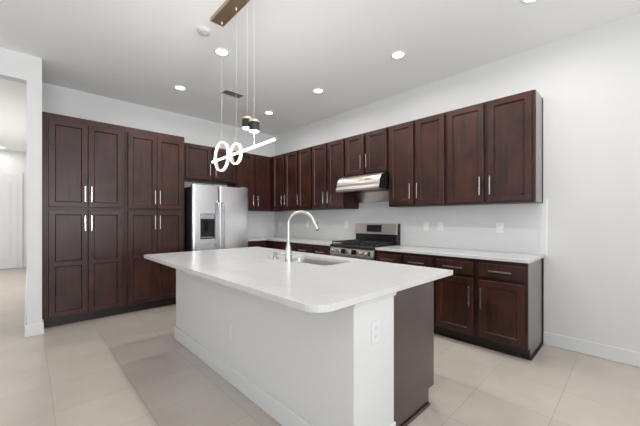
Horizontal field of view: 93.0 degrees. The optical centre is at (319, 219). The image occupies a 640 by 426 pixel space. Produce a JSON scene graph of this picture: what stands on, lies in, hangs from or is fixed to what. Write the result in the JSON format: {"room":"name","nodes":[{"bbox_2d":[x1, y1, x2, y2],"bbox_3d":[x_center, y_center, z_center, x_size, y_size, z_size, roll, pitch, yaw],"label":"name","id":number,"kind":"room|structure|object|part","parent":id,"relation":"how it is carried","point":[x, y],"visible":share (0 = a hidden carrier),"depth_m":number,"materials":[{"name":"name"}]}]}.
{"room":"kitchen","nodes":[
{"label":"kitchen","id":0,"kind":"room"},
{"bbox_2d":[0,149,26,268],"bbox_3d":[-8.402,-0.255,7.542,1.900,3.050,0.120,0,0,-44],"label":"wall","id":1,"kind":"structure","parent":0,"point":[16,161],"depth_m":8.00,"materials":[{"name":"paint"}]},
{"bbox_2d":[0,174,17,268],"bbox_3d":[-8.213,0.056,7.562,0.980,2.412,0.104,0,0,-44],"label":"door","id":2,"kind":"structure","parent":1,"relation":"in","point":[8,183],"depth_m":7.80,"materials":[{"name":"paint"}]},
{"bbox_2d":[0,170,22,267],"bbox_3d":[-8.242,0.013,7.592,1.160,2.514,0.030,0,0,-44],"label":"trim","id":3,"kind":"structure","parent":1,"relation":"attached to","point":[20,174],"depth_m":7.96,"materials":[{"name":"paint"}]},
{"bbox_2d":[0,47,26,83],"bbox_3d":[-3.807,-1.641,2.756,1.650,0.278,0.130,0,0,-44],"label":"wall header","id":4,"kind":"structure","parent":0,"point":[13,65],"depth_m":3.22,"materials":[{"name":"paint"}]},
{"bbox_2d":[27,55,41,324],"bbox_3d":[-5.424,-0.255,5.716,0.122,3.050,6.640,0,0,-44],"label":"wall","id":5,"kind":"structure","parent":0,"point":[34,64],"depth_m":3.32,"materials":[{"name":"paint"}]},
{"bbox_2d":[24,266,44,337],"bbox_3d":[-5.419,1.205,5.711,0.164,0.130,6.655,0,0,-44],"label":"baseboard","id":6,"kind":"structure","parent":5,"relation":"attached to","point":[30,330],"depth_m":3.33,"materials":[{"name":"paint"}]},
{"bbox_2d":[42,82,274,187],"bbox_3d":[-2.337,-0.255,5.247,3.678,3.050,0.120,0,0,-44],"label":"wall","id":7,"kind":"structure","parent":0,"point":[59,100],"depth_m":4.82,"materials":[{"name":"paint"}]},
{"bbox_2d":[184,142,235,184],"bbox_3d":[-1.976,-0.941,5.238,1.004,0.591,0.392,0,0,-44],"label":"upper cabinet","id":8,"kind":"object","parent":7,"relation":"attached to","point":[198,167],"visible":0.81,"depth_m":5.11,"materials":[{"name":"brown wood"}]},
{"bbox_3d":[-2.008,-0.941,5.012,0.425,0.559,0.032,0,0,-44],"label":"door","id":9,"kind":"part","parent":8,"relation":"part of","materials":[{"name":"brown wood"}]},
{"bbox_3d":[-1.678,-0.941,5.330,0.408,0.559,0.032,0,0,-44],"label":"door","id":10,"kind":"part","parent":8,"relation":"part of","materials":[{"name":"brown wood"}]},
{"bbox_2d":[227,151,277,211],"bbox_3d":[-1.223,-0.701,5.961,1.079,1.070,0.392,0,0,-44],"label":"upper cabinet","id":11,"kind":"object","parent":7,"relation":"attached to","point":[253,172],"visible":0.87,"depth_m":5.76,"materials":[{"name":"brown wood"}]},
{"bbox_3d":[-1.378,-0.701,5.618,0.342,1.038,0.032,0,0,-44],"label":"door","id":12,"kind":"part","parent":11,"relation":"part of","materials":[{"name":"brown wood"}]},
{"bbox_3d":[-1.102,-0.701,5.883,0.343,1.038,0.032,0,0,-44],"label":"door","id":13,"kind":"part","parent":11,"relation":"part of","materials":[{"name":"brown wood"}]},
{"bbox_2d":[248,211,273,236],"bbox_3d":[-1.399,0.085,6.058,1.180,0.570,0.010,0,0,-44],"label":"backsplash","id":14,"kind":"structure","parent":7,"relation":"attached to","point":[260,223],"depth_m":6.22,"materials":[{"name":"tile"}]},
{"bbox_2d":[0,0,639,151],"bbox_3d":[-2.943,-1.840,2.477,8.690,0.120,15.150,0,0,-44],"label":"ceiling","id":15,"kind":"structure","parent":0,"point":[132,51],"depth_m":3.09,"materials":[{"name":"paint"}]},
{"bbox_2d":[173,85,186,90],"bbox_3d":[-1.890,-1.776,4.106,0.164,0.008,0.164,0,0,-44],"label":"recessed light","id":16,"kind":"object","parent":15,"relation":"in","point":[178,87],"visible":1,"depth_m":4.09,"materials":[{"name":"white plastic"}]},
{"bbox_2d":[197,26,210,36],"bbox_3d":[-1.093,-1.761,2.863,0.124,0.038,0.124,0,0,-44],"label":"smoke detector","id":17,"kind":"object","parent":15,"relation":"attached to","point":[203,31],"visible":1,"depth_m":2.83,"materials":[{"name":"white plastic"}]},
{"bbox_2d":[214,48,229,55],"bbox_3d":[-1.043,-1.776,3.228,0.164,0.008,0.164,0,0,-44],"label":"recessed light","id":18,"kind":"object","parent":15,"relation":"in","point":[219,51],"visible":1,"depth_m":3.23,"materials":[{"name":"white plastic"}]},
{"bbox_2d":[211,0,249,26],"label":"ceiling canopy","id":19,"kind":"object","parent":15,"relation":"hanging from","point":[225,13],"depth_m":2.55,"materials":[{"name":"brown metal"}]},
{"bbox_2d":[220,89,244,98],"bbox_3d":[-1.241,-1.776,4.307,0.290,0.008,0.176,0,0,-44],"label":"ceiling vent","id":20,"kind":"object","parent":15,"relation":"in","point":[227,92],"visible":1,"depth_m":4.30,"materials":[{"name":"metal"}]},
{"bbox_2d":[211,137,276,170],"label":"pendant light","id":21,"kind":"object","parent":15,"relation":"hanging from","point":[230,154],"depth_m":2.55,"materials":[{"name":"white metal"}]},
{"bbox_2d":[214,142,229,170],"bbox_3d":[-0.872,-0.556,2.692,0.021,0.256,0.256,0,0,-44],"label":"diffuser","id":22,"kind":"object","parent":21,"relation":"attached to","point":[218,146],"depth_m":2.67,"materials":[{"name":"white"}]},
{"bbox_2d":[230,143,241,164],"bbox_3d":[-0.694,-0.541,2.507,0.021,0.173,0.173,0,0,-44],"label":"diffuser","id":23,"kind":"object","parent":21,"relation":"attached to","point":[232,154],"depth_m":2.49,"materials":[{"name":"white"}]},
{"bbox_2d":[212,138,274,162],"bbox_3d":[-0.645,-0.537,2.432,0.015,0.041,0.988,0,0,-44],"label":"diffuser","id":24,"kind":"object","parent":21,"relation":"attached to","point":[230,154],"depth_m":2.45,"materials":[{"name":"white"}]},
{"bbox_2d":[242,116,258,132],"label":"pendant light","id":25,"kind":"object","parent":15,"relation":"hanging from","point":[250,124],"depth_m":2.26,"materials":[{"name":"brown metal"}]},
{"bbox_2d":[312,88,323,92],"bbox_3d":[-0.028,-1.776,4.200,0.164,0.008,0.164,0,0,-44],"label":"recessed light","id":26,"kind":"object","parent":15,"relation":"in","point":[316,90],"visible":1,"depth_m":4.18,"materials":[{"name":"white plastic"}]},
{"bbox_2d":[390,51,405,58],"bbox_3d":[0.846,-1.776,3.283,0.164,0.008,0.164,0,0,-44],"label":"recessed light","id":27,"kind":"object","parent":15,"relation":"in","point":[397,54],"visible":1,"depth_m":3.27,"materials":[{"name":"white plastic"}]},
{"bbox_2d":[520,0,537,3],"bbox_3d":[1.696,-1.776,2.421,0.164,0.008,0.164,0,0,-44],"label":"recessed light","id":28,"kind":"object","parent":15,"relation":"in","point":[522,1],"visible":1,"depth_m":2.47,"materials":[{"name":"white plastic"}]},
{"bbox_2d":[0,267,639,425],"bbox_3d":[-2.943,1.320,2.477,8.690,0.100,15.150,0,0,-44],"label":"floor","id":29,"kind":"structure","parent":0,"point":[126,369],"depth_m":2.35,"materials":[{"name":"tile"}]},
{"bbox_2d":[42,111,124,327],"bbox_3d":[-3.085,0.015,3.965,0.818,2.510,0.690,0,0,-44],"label":"pantry cabinet","id":30,"kind":"object","parent":29,"relation":"on","point":[83,160],"visible":0.96,"depth_m":3.71,"materials":[{"name":"brown wood"}]},
{"bbox_3d":[-3.008,0.514,3.638,0.363,1.260,0.032,0,0,-44],"label":"door","id":31,"kind":"part","parent":30,"relation":"part of","materials":[{"name":"brown wood"}]},
{"bbox_3d":[-3.008,-0.658,3.638,0.363,1.017,0.032,0,0,-44],"label":"door","id":32,"kind":"part","parent":30,"relation":"part of","materials":[{"name":"brown wood"}]},
{"bbox_3d":[-2.743,0.514,3.892,0.363,1.260,0.032,0,0,-44],"label":"door","id":33,"kind":"part","parent":30,"relation":"part of","materials":[{"name":"brown wood"}]},
{"bbox_3d":[-2.743,-0.658,3.892,0.363,1.017,0.032,0,0,-44],"label":"door","id":34,"kind":"part","parent":30,"relation":"part of","materials":[{"name":"brown wood"}]},
{"bbox_2d":[124,127,183,312],"bbox_3d":[-2.512,0.015,4.515,0.768,2.510,0.690,0,0,-44],"label":"pantry cabinet","id":35,"kind":"object","parent":29,"relation":"on","point":[154,161],"visible":0.91,"depth_m":4.25,"materials":[{"name":"brown wood"}]},
{"bbox_3d":[-2.442,0.514,4.182,0.352,1.260,0.032,0,0,-44],"label":"door","id":36,"kind":"part","parent":35,"relation":"part of","materials":[{"name":"brown wood"}]},
{"bbox_3d":[-2.442,-0.658,4.182,0.352,1.017,0.032,0,0,-44],"label":"door","id":37,"kind":"part","parent":35,"relation":"part of","materials":[{"name":"brown wood"}]},
{"bbox_3d":[-2.184,0.514,4.429,0.352,1.260,0.032,0,0,-44],"label":"door","id":38,"kind":"part","parent":35,"relation":"part of","materials":[{"name":"brown wood"}]},
{"bbox_3d":[-2.184,-0.658,4.429,0.352,1.017,0.032,0,0,-44],"label":"door","id":39,"kind":"part","parent":35,"relation":"part of","materials":[{"name":"brown wood"}]},
{"bbox_2d":[184,183,247,251],"bbox_3d":[-1.787,0.372,4.993,0.900,1.795,0.948,0,0,-44],"label":"refrigerator","id":40,"kind":"object","parent":29,"relation":"on","point":[215,216],"visible":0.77,"depth_m":4.64,"materials":[{"name":"silver metal"}]},
{"bbox_3d":[-1.715,0.325,4.554,0.396,1.670,0.071,0,0,-44],"label":"freezer door","id":41,"kind":"part","parent":40,"relation":"part of","materials":[{"name":"metal"}]},
{"bbox_3d":[-1.697,-0.043,4.559,0.208,0.074,0.062,0,0,-44],"label":"control panel","id":42,"kind":"part","parent":40,"relation":"part of","materials":[{"name":"silver metal"}]},
{"bbox_3d":[-1.548,0.230,4.618,0.028,1.014,0.078,0,0,-44],"label":"handle","id":43,"kind":"part","parent":40,"relation":"part of","materials":[{"name":"metal"}]},
{"bbox_3d":[-1.491,0.230,4.673,0.028,1.014,0.078,0,0,-44],"label":"handle","id":44,"kind":"part","parent":40,"relation":"part of","materials":[{"name":"metal"}]},
{"bbox_3d":[-1.386,0.325,4.870,0.492,1.670,0.072,0,0,-44],"label":"fresh food door","id":45,"kind":"part","parent":40,"relation":"part of","materials":[{"name":"metal"}]},
{"bbox_2d":[248,240,266,247],"bbox_3d":[-1.155,0.829,5.833,1.139,0.883,0.670,0,0,-44],"label":"base cabinet","id":46,"kind":"object","parent":29,"relation":"on","point":[263,244],"visible":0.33,"depth_m":5.47,"materials":[{"name":"brown wood"}]},
{"bbox_3d":[-1.185,0.486,5.418,0.480,0.124,0.032,0,0,-44],"label":"drawer","id":47,"kind":"part","parent":46,"relation":"part of","materials":[{"name":"brown wood"}]},
{"bbox_2d":[248,236,339,245],"bbox_3d":[-0.592,0.371,5.244,1.145,0.030,2.282,0,0,-44],"label":"countertop","id":48,"kind":"structure","parent":46,"relation":"on","point":[268,238],"depth_m":5.33,"materials":[{"name":"white stone"}]},
{"bbox_2d":[267,241,296,250],"bbox_3d":[-0.486,0.829,5.490,0.670,0.883,0.865,0,0,-44],"label":"base cabinet","id":49,"kind":"object","parent":29,"relation":"on","point":[270,244],"visible":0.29,"depth_m":5.29,"materials":[{"name":"brown wood"}]},
{"bbox_3d":[-0.549,0.486,5.152,0.032,0.124,0.426,0,0,-44],"label":"drawer","id":50,"kind":"part","parent":49,"relation":"part of","materials":[{"name":"brown wood"}]},
{"bbox_2d":[174,269,433,425],"bbox_3d":[-0.341,0.829,2.690,0.987,0.883,2.488,0,0,-44],"label":"kitchen island","id":51,"kind":"object","parent":29,"relation":"on","point":[301,368],"visible":0.67,"depth_m":1.86,"materials":[{"name":"paint"}]},
{"bbox_3d":[-0.564,1.205,2.478,0.371,0.130,2.485,0,0,-44],"label":"baseboard","id":52,"kind":"part","parent":51,"relation":"part of","materials":[{"name":"paint"}]},
{"bbox_2d":[144,247,452,312],"bbox_3d":[-0.424,0.371,2.596,1.315,0.030,2.562,0,0,-44],"label":"island countertop","id":53,"kind":"structure","parent":51,"relation":"on","point":[307,287],"depth_m":1.95,"materials":[{"name":"white stone"}]},
{"bbox_2d":[275,210,318,261],"bbox_3d":[-0.195,0.140,2.561,0.383,0.432,0.066,0,0,7],"label":"faucet","id":54,"kind":"object","parent":53,"relation":"on","point":[288,252],"visible":1,"depth_m":2.55,"materials":[{"name":"silver metal"}]},
{"bbox_3d":[-0.164,0.067,2.558,0.232,0.287,0.025,0,0,6],"label":"spout","id":55,"kind":"part","parent":54,"relation":"part of","materials":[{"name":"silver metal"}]},
{"bbox_2d":[292,258,340,264],"bbox_3d":[-0.072,0.478,2.691,0.389,0.182,0.724,0,0,-44],"label":"sink","id":56,"kind":"object","parent":53,"relation":"in","point":[304,260],"visible":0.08,"depth_m":2.92,"materials":[{"name":"metal"}]},
{"bbox_2d":[371,320,379,344],"bbox_3d":[0.291,0.590,1.591,0.072,0.116,0.010,0,0,-44],"label":"outlet","id":57,"kind":"object","parent":51,"relation":"attached to","point":[375,326],"visible":1,"depth_m":1.59,"materials":[{"name":"plastic"}]},
{"bbox_3d":[0.291,0.409,1.609,0.370,0.045,0.053,0,0,-44],"label":"cap moulding","id":58,"kind":"part","parent":51,"relation":"part of","materials":[{"name":"paint"}]},
{"bbox_3d":[0.591,0.829,1.945,0.564,0.883,0.015,0,0,-44],"label":"panel","id":59,"kind":"part","parent":51,"relation":"part of","materials":[{"name":"brown wood"}]},
{"bbox_3d":[0.573,1.259,1.909,0.488,0.022,0.013,0,0,-44],"label":"shoe moulding","id":60,"kind":"part","parent":51,"relation":"part of","materials":[{"name":"brown wood"}]},
{"bbox_2d":[297,243,331,254],"bbox_3d":[0.096,0.829,4.885,0.670,0.883,0.809,0,0,-44],"label":"base cabinet","id":61,"kind":"object","parent":29,"relation":"on","point":[307,248],"visible":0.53,"depth_m":4.66,"materials":[{"name":"brown wood"}]},
{"bbox_3d":[-0.246,0.486,4.837,0.032,0.124,0.365,0,0,-44],"label":"drawer","id":62,"kind":"part","parent":61,"relation":"part of","materials":[{"name":"brown wood"}]},
{"bbox_3d":[0.035,0.486,4.545,0.032,0.124,0.365,0,0,-44],"label":"drawer","id":63,"kind":"part","parent":61,"relation":"part of","materials":[{"name":"brown wood"}]},
{"bbox_2d":[330,223,399,260],"bbox_3d":[0.618,0.664,4.291,0.714,1.212,0.758,0,0,-44],"label":"gas range","id":64,"kind":"object","parent":29,"relation":"on","point":[369,236],"visible":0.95,"depth_m":4.25,"materials":[{"name":"silver metal"}]},
{"bbox_3d":[0.420,0.768,4.101,0.040,0.553,0.746,0,0,-44],"label":"oven door","id":65,"kind":"part","parent":64,"relation":"part of","materials":[{"name":"metal"}]},
{"bbox_3d":[0.419,0.435,4.099,0.045,0.100,0.754,0,0,-44],"label":"control panel","id":66,"kind":"part","parent":64,"relation":"part of","materials":[{"name":"metal"}]},
{"bbox_2d":[330,243,396,249],"bbox_3d":[0.609,0.366,4.282,0.563,0.037,0.758,0,0,-44],"label":"cooktop","id":67,"kind":"object","parent":64,"relation":"in","point":[343,246],"depth_m":4.09,"materials":[{"name":"black metal"}]},
{"bbox_3d":[0.811,0.137,4.476,0.041,0.157,0.746,0,0,-44],"label":"backguard panel","id":68,"kind":"part","parent":64,"relation":"part of","materials":[{"name":"metal"}]},
{"bbox_2d":[377,250,437,333],"bbox_3d":[1.175,0.829,3.762,0.670,0.883,0.768,0,0,-44],"label":"base cabinet","id":69,"kind":"object","parent":29,"relation":"on","point":[424,260],"visible":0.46,"depth_m":3.49,"materials":[{"name":"brown wood"}]},
{"bbox_3d":[0.841,0.486,3.707,0.032,0.124,0.345,0,0,-44],"label":"drawer","id":70,"kind":"part","parent":69,"relation":"part of","materials":[{"name":"brown wood"}]},
{"bbox_3d":[1.108,0.486,3.429,0.032,0.124,0.345,0,0,-44],"label":"drawer","id":71,"kind":"part","parent":69,"relation":"part of","materials":[{"name":"brown wood"}]},
{"bbox_2d":[435,255,543,360],"bbox_3d":[1.742,0.829,3.172,0.670,0.883,0.864,0,0,-44],"label":"base cabinet","id":72,"kind":"object","parent":29,"relation":"on","point":[498,306],"visible":0.98,"depth_m":2.92,"materials":[{"name":"brown wood"}]},
{"bbox_3d":[1.387,0.486,3.139,0.032,0.124,0.380,0,0,-44],"label":"drawer","id":73,"kind":"part","parent":72,"relation":"part of","materials":[{"name":"brown wood"}]},
{"bbox_3d":[1.387,0.864,3.139,0.032,0.556,0.380,0,0,-44],"label":"door","id":74,"kind":"part","parent":72,"relation":"part of","materials":[{"name":"brown wood"}]},
{"bbox_2d":[375,245,544,263],"bbox_3d":[1.488,0.371,3.456,0.625,0.030,1.640,0,0,-44],"label":"countertop","id":75,"kind":"structure","parent":72,"relation":"on","point":[528,258],"depth_m":3.19,"materials":[{"name":"white stone"}]},
{"bbox_3d":[1.601,1.259,3.037,0.012,0.022,0.864,0,0,-44],"label":"shoe moulding","id":76,"kind":"part","parent":72,"relation":"part of","materials":[{"name":"brown wood"}]},
{"bbox_3d":[1.659,0.486,2.804,0.040,0.012,0.192,0,0,-44],"label":"handle","id":77,"kind":"part","parent":72,"relation":"part of","materials":[{"name":"silver metal"}]},
{"bbox_3d":[1.685,0.486,2.829,0.032,0.124,0.380,0,0,-44],"label":"drawer","id":78,"kind":"part","parent":72,"relation":"part of","materials":[{"name":"brown wood"}]},
{"bbox_3d":[1.685,0.864,2.829,0.032,0.556,0.380,0,0,-44],"label":"door","id":79,"kind":"part","parent":72,"relation":"part of","materials":[{"name":"brown wood"}]},
{"bbox_3d":[2.049,0.829,2.889,0.578,0.883,0.006,0,0,-44],"label":"panel","id":80,"kind":"part","parent":72,"relation":"part of","materials":[{"name":"wood"}]},
{"bbox_3d":[2.082,1.259,2.909,0.503,0.022,0.012,0,0,-44],"label":"shoe moulding","id":81,"kind":"part","parent":72,"relation":"part of","materials":[{"name":"brown wood"}]},
{"bbox_2d":[275,12,639,351],"bbox_3d":[2.172,-0.255,3.296,0.120,3.050,9.182,0,0,-44],"label":"wall","id":82,"kind":"structure","parent":0,"point":[588,81],"depth_m":2.90,"materials":[{"name":"paint"}]},
{"bbox_2d":[271,150,308,210],"bbox_3d":[-0.588,-0.701,5.796,0.392,1.070,0.850,0,0,-44],"label":"upper cabinet","id":83,"kind":"object","parent":82,"relation":"attached to","point":[284,167],"visible":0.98,"depth_m":5.67,"materials":[{"name":"brown wood"}]},
{"bbox_3d":[-0.788,-0.701,5.802,0.032,1.038,0.345,0,0,-44],"label":"door","id":84,"kind":"part","parent":83,"relation":"part of","materials":[{"name":"brown wood"}]},
{"bbox_3d":[-0.523,-0.701,5.527,0.032,1.038,0.338,0,0,-44],"label":"door","id":85,"kind":"part","parent":83,"relation":"part of","materials":[{"name":"brown wood"}]},
{"bbox_2d":[297,147,311,209],"bbox_3d":[-0.166,-0.701,5.357,0.392,1.070,0.364,0,0,-44],"label":"upper cabinet","id":86,"kind":"object","parent":82,"relation":"attached to","point":[304,196],"visible":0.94,"depth_m":5.24,"materials":[{"name":"brown wood"}]},
{"bbox_2d":[312,138,358,209],"bbox_3d":[0.219,-0.701,4.957,0.392,1.070,0.746,0,0,-44],"label":"upper cabinet","id":87,"kind":"object","parent":82,"relation":"attached to","point":[328,159],"visible":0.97,"depth_m":4.80,"materials":[{"name":"brown wood"}]},
{"bbox_3d":[-0.011,-0.701,4.994,0.032,1.038,0.334,0,0,-44],"label":"door","id":88,"kind":"part","parent":87,"relation":"part of","materials":[{"name":"brown wood"}]},
{"bbox_3d":[0.248,-0.701,4.725,0.032,1.038,0.334,0,0,-44],"label":"door","id":89,"kind":"part","parent":87,"relation":"part of","materials":[{"name":"brown wood"}]},
{"bbox_2d":[336,172,388,202],"bbox_3d":[0.688,-0.445,4.362,0.538,0.370,0.752,0,0,-44],"label":"range hood","id":90,"kind":"object","parent":82,"relation":"attached to","point":[367,188],"visible":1,"depth_m":4.26,"materials":[{"name":"metal"}]},
{"bbox_3d":[0.842,-0.333,4.510,0.111,0.146,0.740,0,0,-44],"label":"panel","id":91,"kind":"part","parent":90,"relation":"part of","materials":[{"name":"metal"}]},
{"bbox_2d":[345,127,388,176],"bbox_3d":[0.743,-0.935,4.412,0.392,0.601,0.764,0,0,-44],"label":"upper cabinet","id":92,"kind":"object","parent":82,"relation":"attached to","point":[368,152],"visible":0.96,"depth_m":4.25,"materials":[{"name":"brown wood"}]},
{"bbox_3d":[0.509,-0.935,4.452,0.032,0.569,0.342,0,0,-44],"label":"door","id":93,"kind":"part","parent":92,"relation":"part of","materials":[{"name":"brown wood"}]},
{"bbox_3d":[0.775,-0.935,4.177,0.032,0.569,0.342,0,0,-44],"label":"door","id":94,"kind":"part","parent":92,"relation":"part of","materials":[{"name":"brown wood"}]},
{"bbox_2d":[274,200,545,255],"bbox_3d":[0.659,0.085,4.777,0.010,0.570,4.710,0,0,-44],"label":"backsplash","id":95,"kind":"structure","parent":82,"relation":"attached to","point":[473,227],"depth_m":3.81,"materials":[{"name":"tile"}]},
{"bbox_2d":[424,222,428,229],"bbox_3d":[1.396,0.087,3.995,0.010,0.116,0.072,0,0,-44],"label":"outlet","id":96,"kind":"object","parent":95,"relation":"attached to","point":[426,224],"visible":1,"depth_m":3.99,"materials":[{"name":"white plastic"}]},
{"bbox_2d":[437,222,442,230],"bbox_3d":[1.525,0.087,3.861,0.010,0.116,0.072,0,0,-44],"label":"outlet","id":97,"kind":"object","parent":95,"relation":"attached to","point":[439,224],"visible":1,"depth_m":3.86,"materials":[{"name":"white plastic"}]},
{"bbox_2d":[496,222,503,232],"bbox_3d":[1.996,0.090,3.371,0.010,0.116,0.072,0,0,-44],"label":"outlet","id":98,"kind":"object","parent":95,"relation":"attached to","point":[499,225],"visible":1,"depth_m":3.37,"materials":[{"name":"white plastic"}]},
{"bbox_2d":[389,112,453,207],"bbox_3d":[1.277,-0.701,3.857,0.392,1.070,0.774,0,0,-44],"label":"upper cabinet","id":99,"kind":"object","parent":82,"relation":"attached to","point":[417,148],"visible":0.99,"depth_m":3.72,"materials":[{"name":"brown wood"}]},
{"bbox_3d":[1.041,-0.701,3.899,0.032,1.038,0.348,0,0,-44],"label":"door","id":100,"kind":"part","parent":99,"relation":"part of","materials":[{"name":"brown wood"}]},
{"bbox_3d":[1.310,-0.701,3.620,0.032,1.038,0.348,0,0,-44],"label":"door","id":101,"kind":"part","parent":99,"relation":"part of","materials":[{"name":"brown wood"}]},
{"bbox_2d":[447,89,542,205],"bbox_3d":[1.841,-0.700,3.270,0.392,1.072,0.852,0,0,-44],"label":"upper cabinet","id":102,"kind":"object","parent":82,"relation":"attached to","point":[495,147],"visible":1,"depth_m":3.10,"materials":[{"name":"brown wood"}]},
{"bbox_3d":[1.590,-0.701,3.328,0.032,1.038,0.381,0,0,-44],"label":"door","id":103,"kind":"part","parent":102,"relation":"part of","materials":[{"name":"brown wood"}]},
{"bbox_3d":[1.882,-0.701,3.025,0.032,1.038,0.381,0,0,-44],"label":"door","id":104,"kind":"part","parent":102,"relation":"part of","materials":[{"name":"brown wood"}]},
{"bbox_3d":[2.157,-0.703,2.993,0.284,1.066,0.006,0,0,-44],"label":"panel","id":105,"kind":"part","parent":102,"relation":"part of","materials":[{"name":"wood"}]},
{"bbox_2d":[546,200,547,255],"bbox_3d":[2.294,0.085,3.073,0.013,0.570,0.012,0,0,-44],"label":"trim","id":106,"kind":"structure","parent":82,"relation":"attached to","point":[546,200],"depth_m":3.07,"materials":[{"name":"white paint"}]},
{"bbox_2d":[543,332,639,366],"bbox_3d":[3.747,1.205,1.560,0.015,0.130,4.255,0,0,-44],"label":"baseboard","id":107,"kind":"structure","parent":82,"relation":"attached to","point":[629,357],"depth_m":2.81,"materials":[{"name":"paint"}]}
]}

